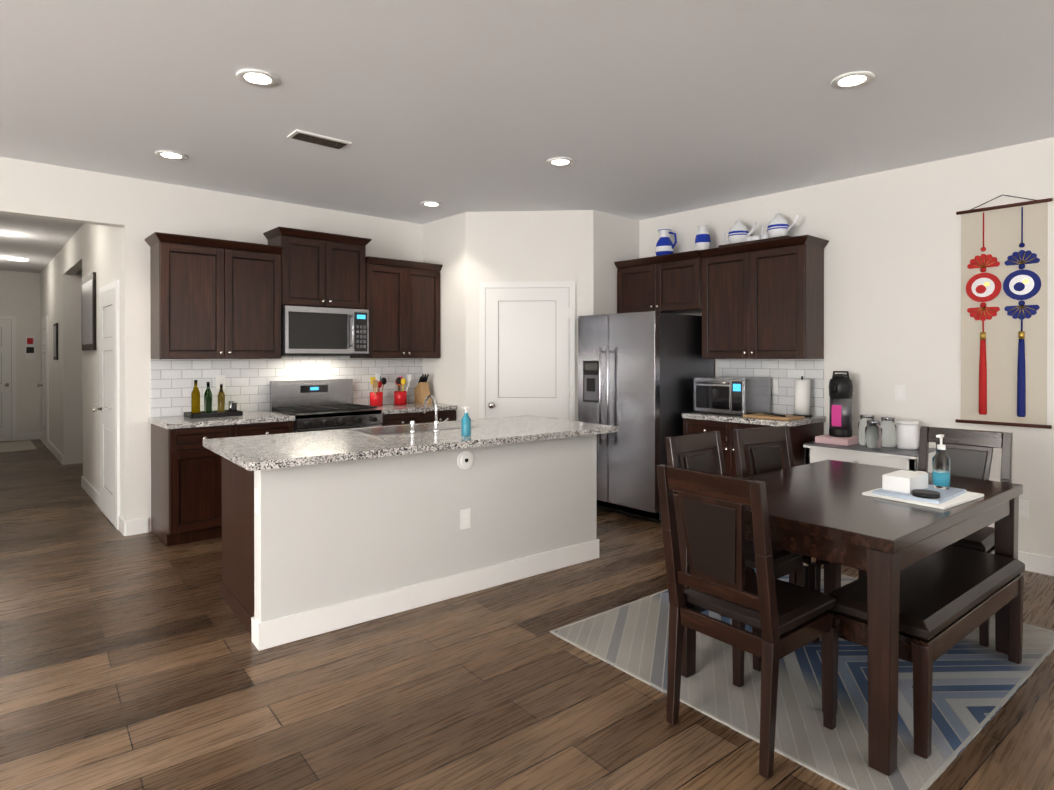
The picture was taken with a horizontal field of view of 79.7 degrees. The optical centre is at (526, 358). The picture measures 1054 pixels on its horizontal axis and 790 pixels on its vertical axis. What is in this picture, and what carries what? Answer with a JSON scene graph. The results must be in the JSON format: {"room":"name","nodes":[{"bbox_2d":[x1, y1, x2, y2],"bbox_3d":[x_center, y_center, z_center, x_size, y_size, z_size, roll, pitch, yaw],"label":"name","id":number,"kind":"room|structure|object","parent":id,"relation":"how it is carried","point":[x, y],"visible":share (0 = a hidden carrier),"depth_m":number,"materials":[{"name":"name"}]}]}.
{"room":"kitchen","nodes":[
{"label":"kitchen","id":0,"kind":"room"},
{"bbox_2d":[0,270,40,441],"bbox_3d":[-8.742,-0.044,10.277,1.540,2.800,0.120,0,0,-42],"label":"wall","id":1,"kind":"structure","parent":0,"point":[20,296],"depth_m":10.53,"materials":[{"name":"white paint"}]},
{"bbox_2d":[0,316,16,440],"bbox_3d":[-8.806,0.328,10.080,1.016,2.058,0.092,0,0,-42],"label":"door","id":2,"kind":"structure","parent":1,"relation":"attached to","point":[7,378],"depth_m":10.36,"materials":[{"name":"white wood"}]},
{"bbox_2d":[25,335,35,358],"bbox_3d":[-8.309,-0.195,10.557,0.140,0.400,0.034,0,0,-42],"label":"key rack","id":3,"kind":"object","parent":1,"relation":"attached to","point":[30,353],"visible":0.95,"depth_m":10.55,"materials":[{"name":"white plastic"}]},
{"bbox_2d":[40,223,122,516],"bbox_3d":[-5.668,-0.032,7.877,0.120,2.800,7.550,0,0,-42],"label":"wall","id":4,"kind":"structure","parent":0,"point":[86,250],"depth_m":6.89,"materials":[{"name":"white paint"}]},
{"bbox_2d":[37,315,48,447],"bbox_3d":[-7.588,0.349,9.886,0.092,2.018,0.876,0,0,-42],"label":"door","id":5,"kind":"structure","parent":4,"relation":"attached to","point":[45,380],"depth_m":9.79,"materials":[{"name":"white wood"}]},
{"bbox_2d":[53,323,57,359],"bbox_3d":[-6.501,-0.236,8.708,0.022,0.500,0.400,0,0,-42],"label":"framed picture","id":6,"kind":"object","parent":4,"relation":"attached to","point":[55,341],"visible":1,"depth_m":8.62,"materials":[{"name":"brown"}]},
{"bbox_2d":[81,272,96,350],"bbox_3d":[-4.388,-0.455,6.317,0.027,0.740,0.820,0,0,-42],"label":"framed picture","id":7,"kind":"object","parent":4,"relation":"attached to","point":[88,283],"visible":1,"depth_m":6.18,"materials":[{"name":"brown"}]},
{"bbox_2d":[92,280,119,529],"bbox_3d":[-3.617,0.370,5.402,0.092,2.018,0.876,0,0,-42],"label":"door","id":8,"kind":"structure","parent":4,"relation":"attached to","point":[109,323],"depth_m":5.34,"materials":[{"name":"white wood"}]},
{"bbox_2d":[17,432,1053,575],"bbox_3d":[-2.947,1.329,3.982,9.520,0.115,17.000,0,0,-42],"label":"baseboard","id":9,"kind":"structure","parent":4,"relation":"attached to","point":[1036,563],"depth_m":4.96,"materials":[{"name":"white wood"}]},
{"bbox_2d":[0,157,422,531],"bbox_3d":[-3.492,-0.017,4.682,9.640,2.800,0.120,0,0,-42],"label":"wall","id":10,"kind":"structure","parent":0,"point":[138,211],"depth_m":5.00,"materials":[{"name":"white paint"}]},
{"bbox_2d":[149,232,284,358],"bbox_3d":[-2.543,-0.469,5.201,0.913,0.940,0.342,0,0,-42],"label":"upper cabinet","id":11,"kind":"object","parent":10,"relation":"attached to","point":[211,298],"depth_m":5.03,"materials":[{"name":"brown wood"}]},
{"bbox_2d":[150,356,422,416],"bbox_3d":[-2.054,0.247,5.872,2.529,0.540,0.006,0,0,-42],"label":"wall tile","id":12,"kind":"structure","parent":10,"relation":"attached to","point":[247,385],"depth_m":5.57,"materials":[{"name":"white tile"}]},
{"bbox_2d":[216,375,224,388],"bbox_3d":[-2.608,0.199,5.373,0.075,0.115,0.006,0,0,-42],"label":"electrical outlet plate","id":13,"kind":"object","parent":12,"relation":"attached to","point":[220,379],"visible":0.88,"depth_m":5.37,"materials":[{"name":"white plastic"}]},
{"bbox_2d":[265,227,368,309],"bbox_3d":[-1.908,-0.785,5.762,0.780,0.644,0.342,0,0,-42],"label":"upper cabinet","id":14,"kind":"object","parent":10,"relation":"attached to","point":[322,269],"depth_m":5.62,"materials":[{"name":"brown wood"}]},
{"bbox_2d":[281,305,368,355],"bbox_3d":[-1.870,-0.241,5.722,0.772,0.427,0.456,0,0,-42],"label":"microwave","id":15,"kind":"object","parent":14,"relation":"attached to","point":[315,331],"visible":0.98,"depth_m":5.56,"materials":[{"name":"silver metal"}]},
{"bbox_2d":[350,256,440,357],"bbox_3d":[-1.304,-0.474,6.298,0.829,0.940,0.342,0,0,-42],"label":"upper cabinet","id":16,"kind":"object","parent":10,"relation":"attached to","point":[404,296],"depth_m":6.16,"materials":[{"name":"brown wood"}]},
{"bbox_2d":[0,439,1053,789],"bbox_3d":[-2.942,1.416,4.067,9.640,0.060,17.120,0,0,-42],"label":"floor","id":17,"kind":"structure","parent":0,"point":[136,663],"depth_m":2.65,"materials":[{"name":"brown wood"}]},
{"bbox_2d":[0,440,36,451],"bbox_3d":[-8.101,1.354,9.636,0.900,0.009,1.300,0,0,-42],"label":"mat","id":18,"kind":"object","parent":17,"relation":"on","point":[16,446],"visible":1,"depth_m":9.71,"materials":[{"name":"grey fabric"}]},
{"bbox_2d":[148,422,293,545],"bbox_3d":[-2.450,0.942,5.103,0.913,0.872,0.622,0,0,-42],"label":"base cabinet","id":19,"kind":"object","parent":17,"relation":"on","point":[186,486],"depth_m":4.72,"materials":[{"name":"brown wood"}]},
{"bbox_2d":[148,411,294,429],"bbox_3d":[-2.453,0.486,5.089,0.934,0.040,0.635,0,0,-42],"label":"countertop","id":20,"kind":"structure","parent":19,"relation":"on","point":[172,422],"depth_m":4.88,"materials":[{"name":"grey stone"}]},
{"bbox_2d":[184,380,242,418],"bbox_3d":[-2.545,0.317,5.122,0.380,0.295,0.240,0,0,-42],"label":"tray","id":21,"kind":"object","parent":20,"relation":"on","point":[207,412],"visible":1,"depth_m":5.07,"materials":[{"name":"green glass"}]},
{"bbox_2d":[270,379,382,432],"bbox_3d":[-1.772,0.786,5.616,0.772,1.180,0.692,0,0,-42],"label":"range","id":22,"kind":"object","parent":17,"relation":"on","point":[319,405],"visible":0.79,"depth_m":5.63,"materials":[{"name":"silver metal"}]},
{"bbox_2d":[220,435,598,650],"bbox_3d":[-0.653,0.947,4.034,2.253,0.873,0.878,0,0,-38],"label":"kitchen island","id":23,"kind":"object","parent":17,"relation":"on","point":[324,531],"depth_m":3.48,"materials":[{"name":"grey paint"}]},
{"bbox_2d":[203,415,617,470],"bbox_3d":[-0.635,0.490,4.045,2.420,0.040,1.020,0,0,-38],"label":"island countertop","id":24,"kind":"structure","parent":23,"relation":"on","point":[297,449],"depth_m":3.69,"materials":[{"name":"grey stone"}]},
{"bbox_2d":[381,406,456,425],"bbox_3d":[-1.211,0.937,6.200,0.827,0.872,0.622,0,0,-42],"label":"base cabinet","id":25,"kind":"object","parent":17,"relation":"on","point":[388,419],"depth_m":5.95,"materials":[{"name":"brown wood"}]},
{"bbox_2d":[377,402,455,413],"bbox_3d":[-1.207,0.481,6.193,0.830,0.040,0.635,0,0,-42],"label":"countertop","id":26,"kind":"structure","parent":25,"relation":"on","point":[410,408],"depth_m":5.98,"materials":[{"name":"grey stone"}]},
{"bbox_2d":[370,374,386,406],"bbox_3d":[-1.462,0.302,6.144,0.138,0.316,0.212,0,0,30],"label":"utensil crock","id":27,"kind":"object","parent":26,"relation":"on","point":[376,398],"depth_m":6.09,"materials":[{"name":"red ceramic"}]},
{"bbox_2d":[394,374,411,404],"bbox_3d":[-1.260,0.306,6.323,0.171,0.306,0.137,0,0,18],"label":"utensil crock","id":28,"kind":"object","parent":26,"relation":"on","point":[400,397],"depth_m":6.28,"materials":[{"name":"red ceramic"}]},
{"bbox_2d":[414,374,431,403],"bbox_3d":[-1.064,0.306,6.466,0.100,0.304,0.170,0,0,-42],"label":"knife block","id":29,"kind":"object","parent":26,"relation":"on","point":[421,391],"visible":1,"depth_m":6.44,"materials":[{"name":"beige wood"}]},
{"bbox_2d":[578,311,713,521],"bbox_3d":[1.076,0.489,5.831,0.963,1.773,0.880,0,0,-42],"label":"fridge","id":30,"kind":"object","parent":17,"relation":"on","point":[638,372],"visible":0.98,"depth_m":5.46,"materials":[{"name":"silver metal"}]},
{"bbox_2d":[682,412,825,476],"bbox_3d":[1.858,0.922,5.229,0.654,0.913,0.938,0,0,-42],"label":"base cabinet","id":31,"kind":"object","parent":17,"relation":"on","point":[805,430],"visible":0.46,"depth_m":5.03,"materials":[{"name":"brown wood"}]},
{"bbox_2d":[694,377,770,415],"bbox_3d":[1.739,0.313,5.403,0.473,0.300,0.480,0,0,-42],"label":"toaster oven","id":32,"kind":"object","parent":31,"relation":"on","point":[741,396],"visible":0.96,"depth_m":5.25,"materials":[{"name":"silver metal"}]},
{"bbox_2d":[743,412,804,420],"bbox_3d":[1.945,0.449,4.984,0.260,0.033,0.380,0,0,-42],"label":"cutting board","id":33,"kind":"object","parent":31,"relation":"on","point":[764,415],"visible":1,"depth_m":4.91,"materials":[{"name":"beige wood"}]},
{"bbox_2d":[792,376,811,416],"bbox_3d":[2.229,0.304,5.115,0.150,0.322,0.150,0,0,-42],"label":"paper towel","id":34,"kind":"object","parent":31,"relation":"on","point":[801,396],"visible":0.98,"depth_m":5.07,"materials":[{"name":"white paper"}]},
{"bbox_2d":[550,564,1053,789],"bbox_3d":[1.408,1.385,3.181,2.000,0.008,1.640,0,0,-39],"label":"rug","id":35,"kind":"object","parent":17,"relation":"on","point":[976,685],"visible":0.48,"depth_m":2.66,"materials":[{"name":"grey fabric"}]},
{"bbox_2d":[665,431,808,670],"bbox_3d":[1.030,0.887,3.116,0.430,0.985,0.538,0,0,-39],"label":"chair","id":36,"kind":"object","parent":35,"relation":"on","point":[694,451],"visible":0.33,"depth_m":3.20,"materials":[{"name":"brown wood"}]},
{"bbox_2d":[657,464,837,778],"bbox_3d":[0.829,0.891,2.372,0.538,0.985,0.430,0,0,-39],"label":"chair","id":37,"kind":"object","parent":35,"relation":"on","point":[719,579],"visible":1,"depth_m":2.24,"materials":[{"name":"brown wood"}]},
{"bbox_2d":[732,426,866,643],"bbox_3d":[1.456,0.886,3.377,0.430,0.985,0.538,0,0,-29],"label":"chair","id":38,"kind":"object","parent":35,"relation":"on","point":[763,448],"visible":0.31,"depth_m":3.53,"materials":[{"name":"brown wood"}]},
{"bbox_2d":[673,460,1022,775],"bbox_3d":[1.477,0.986,2.876,1.450,0.790,0.920,0,0,-39],"label":"table","id":39,"kind":"object","parent":35,"relation":"on","point":[826,510],"visible":0.65,"depth_m":2.38,"materials":[{"name":"brown wood"}]},
{"bbox_2d":[862,434,983,509],"bbox_3d":[1.710,0.462,2.726,0.420,0.257,0.340,0,0,-39],"label":"tray","id":40,"kind":"object","parent":39,"relation":"on","point":[911,487],"visible":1,"depth_m":2.71,"materials":[{"name":"white paper"}]},
{"bbox_2d":[821,545,1024,758],"bbox_3d":[1.705,1.147,2.671,1.138,0.470,0.383,0,0,-39],"label":"bench","id":41,"kind":"object","parent":35,"relation":"on","point":[950,596],"visible":0.75,"depth_m":2.44,"materials":[{"name":"brown wood"}]},
{"bbox_2d":[918,426,1012,646],"bbox_3d":[2.252,0.886,3.349,0.538,0.985,0.430,0,0,-43],"label":"chair","id":42,"kind":"object","parent":35,"relation":"on","point":[969,453],"visible":0.29,"depth_m":3.43,"materials":[{"name":"brown wood"}]},
{"bbox_2d":[803,441,935,472],"bbox_3d":[2.501,1.009,4.624,0.470,0.743,0.764,0,0,-42],"label":"side table","id":43,"kind":"object","parent":17,"relation":"on","point":[893,457],"visible":0.4,"depth_m":4.45,"materials":[{"name":"white wood"}]},
{"bbox_2d":[815,371,857,445],"bbox_3d":[2.370,0.365,4.799,0.270,0.542,0.240,0,0,-42],"label":"coffee maker","id":44,"kind":"object","parent":43,"relation":"on","point":[840,406],"visible":1,"depth_m":4.75,"materials":[{"name":"black plastic"}]},
{"bbox_2d":[858,414,895,447],"bbox_3d":[2.541,0.527,4.599,0.246,0.220,0.228,0,0,36],"label":"glass jar","id":45,"kind":"object","parent":43,"relation":"on","point":[872,433],"depth_m":4.56,"materials":[{"name":"clear glass"}]},
{"bbox_2d":[897,420,918,449],"bbox_3d":[2.701,0.540,4.479,0.134,0.195,0.132,0,0,-42],"label":"glass jar","id":46,"kind":"object","parent":43,"relation":"on","point":[907,430],"depth_m":4.43,"materials":[{"name":"white"}]},
{"bbox_2d":[0,0,1053,272],"bbox_3d":[-2.942,-1.444,4.053,9.640,0.060,17.120,0,0,-42],"label":"ceiling","id":47,"kind":"structure","parent":0,"point":[642,108],"depth_m":3.40,"materials":[{"name":"white paint"}]},
{"bbox_2d":[7,257,27,260],"bbox_3d":[-7.307,-1.427,9.058,0.240,0.018,0.240,0,0,-42],"label":"recessed light","id":48,"kind":"object","parent":47,"relation":"in","point":[16,259],"visible":1,"depth_m":9.02,"materials":[{"name":"white plastic"}]},
{"bbox_2d":[155,150,187,160],"bbox_3d":[-2.462,-1.408,4.372,0.200,0.012,0.200,0,0,-42],"label":"recessed light","id":49,"kind":"object","parent":47,"relation":"in","point":[171,155],"visible":0.96,"depth_m":4.36,"materials":[{"name":"white"}]},
{"bbox_2d":[236,68,278,87],"bbox_3d":[-1.346,-1.402,3.156,0.200,0.012,0.200,0,0,-42],"label":"recessed light","id":50,"kind":"object","parent":47,"relation":"in","point":[258,78],"visible":0.98,"depth_m":3.15,"materials":[{"name":"white plastic"}]},
{"bbox_2d":[287,129,351,149],"bbox_3d":[-1.333,-1.406,4.062,0.360,0.015,0.160,0,0,-42],"label":"ceiling vent","id":51,"kind":"object","parent":47,"relation":"in","point":[314,138],"visible":1,"depth_m":4.04,"materials":[{"name":"white"}]},
{"bbox_2d":[420,201,441,206],"bbox_3d":[-0.875,-1.415,5.777,0.200,0.012,0.200,0,0,-42],"label":"recessed light","id":52,"kind":"object","parent":47,"relation":"in","point":[431,204],"visible":1,"depth_m":5.77,"materials":[{"name":"white plastic"}]},
{"bbox_2d":[546,157,573,166],"bbox_3d":[0.239,-1.409,4.519,0.200,0.012,0.200,0,0,-42],"label":"recessed light","id":53,"kind":"object","parent":47,"relation":"in","point":[560,161],"visible":0.98,"depth_m":4.50,"materials":[{"name":"white plastic"}]},
{"bbox_2d":[830,71,874,89],"bbox_3d":[1.638,-1.402,3.181,0.200,0.012,0.200,0,0,-42],"label":"recessed light","id":54,"kind":"object","parent":47,"relation":"in","point":[853,79],"visible":0.94,"depth_m":3.17,"materials":[{"name":"white plastic"}]},
{"bbox_2d":[423,210,638,420],"bbox_3d":[0.025,-0.026,6.615,1.570,2.800,1.650,0,0,-42],"label":"wall","id":55,"kind":"structure","parent":0,"point":[584,250],"depth_m":6.12,"materials":[{"name":"white paint"}]},
{"bbox_2d":[479,281,574,420],"bbox_3d":[-0.001,0.317,6.047,0.926,2.118,0.092,0,0,3],"label":"door","id":56,"kind":"structure","parent":55,"relation":"attached to","point":[526,348],"depth_m":6.07,"materials":[{"name":"white wood"}]},
{"bbox_2d":[639,137,1053,557],"bbox_3d":[3.204,-0.016,4.300,0.120,2.800,9.330,0,0,-42],"label":"wall","id":57,"kind":"structure","parent":0,"point":[892,283],"depth_m":4.65,"materials":[{"name":"white paint"}]},
{"bbox_2d":[615,255,661,312],"bbox_3d":[1.203,-0.692,6.181,0.362,0.505,0.535,0,0,-42],"label":"upper cabinet","id":58,"kind":"object","parent":57,"relation":"attached to","point":[639,281],"depth_m":6.05,"materials":[{"name":"brown wood"}]},
{"bbox_2d":[662,251,701,313],"bbox_3d":[1.478,-0.691,5.871,0.362,0.505,0.535,0,0,-42],"label":"upper cabinet","id":59,"kind":"object","parent":57,"relation":"attached to","point":[682,272],"depth_m":5.70,"materials":[{"name":"brown wood"}]},
{"bbox_2d":[655,229,676,255],"bbox_3d":[1.332,-1.093,6.017,0.183,0.272,0.230,0,0,-42],"label":"pitcher","id":60,"kind":"object","parent":59,"relation":"on","point":[665,245],"visible":0.88,"depth_m":5.97,"materials":[{"name":"blue ceramic"}]},
{"bbox_2d":[698,235,825,358],"bbox_3d":[1.968,-0.470,5.333,0.342,0.940,0.918,0,0,-42],"label":"upper cabinet","id":61,"kind":"object","parent":57,"relation":"attached to","point":[760,300],"depth_m":5.13,"materials":[{"name":"brown wood"}]},
{"bbox_2d":[695,225,710,249],"bbox_3d":[1.594,-1.080,5.721,0.142,0.250,0.140,0,0,-42],"label":"vase","id":62,"kind":"object","parent":61,"relation":"on","point":[702,240],"visible":0.79,"depth_m":5.67,"materials":[{"name":"white ceramic"}]},
{"bbox_2d":[718,213,798,246],"bbox_3d":[1.963,-1.075,5.335,0.240,0.244,0.680,0,0,-42],"label":"tea set","id":63,"kind":"object","parent":61,"relation":"on","point":[778,227],"visible":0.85,"depth_m":5.29,"materials":[{"name":"white ceramic"}]},
{"bbox_2d":[717,359,823,415],"bbox_3d":[2.082,0.249,5.472,0.006,0.540,0.970,0,0,-42],"label":"wall tile","id":64,"kind":"structure","parent":57,"relation":"attached to","point":[785,373],"depth_m":5.35,"materials":[{"name":"white tile"}]},
{"bbox_2d":[771,380,777,392],"bbox_3d":[2.121,0.239,5.419,0.006,0.115,0.075,0,0,-42],"label":"outlet","id":65,"kind":"object","parent":64,"relation":"attached to","point":[774,386],"visible":0.88,"depth_m":5.41,"materials":[{"name":"white plastic"}]},
{"bbox_2d":[895,385,905,400],"bbox_3d":[2.775,0.253,4.689,0.008,0.115,0.075,0,0,-42],"label":"switch plate","id":66,"kind":"object","parent":57,"relation":"attached to","point":[900,392],"visible":1,"depth_m":4.69,"materials":[{"name":"white plastic"}]},
{"bbox_2d":[956,195,1052,428],"bbox_3d":[3.175,-0.326,4.220,0.046,1.544,0.520,0,0,-42],"label":"scroll","id":67,"kind":"object","parent":57,"relation":"attached to","point":[1004,251],"visible":1,"depth_m":4.21,"materials":[{"name":"beige fabric"}]},
{"bbox_2d":[1019,499,1028,517],"bbox_3d":[3.252,0.985,4.154,0.006,0.115,0.075,0,0,-42],"label":"electrical outlet plate","id":68,"kind":"object","parent":57,"relation":"attached to","point":[1023,508],"visible":0.64,"depth_m":4.14,"materials":[{"name":"white plastic"}]}
]}

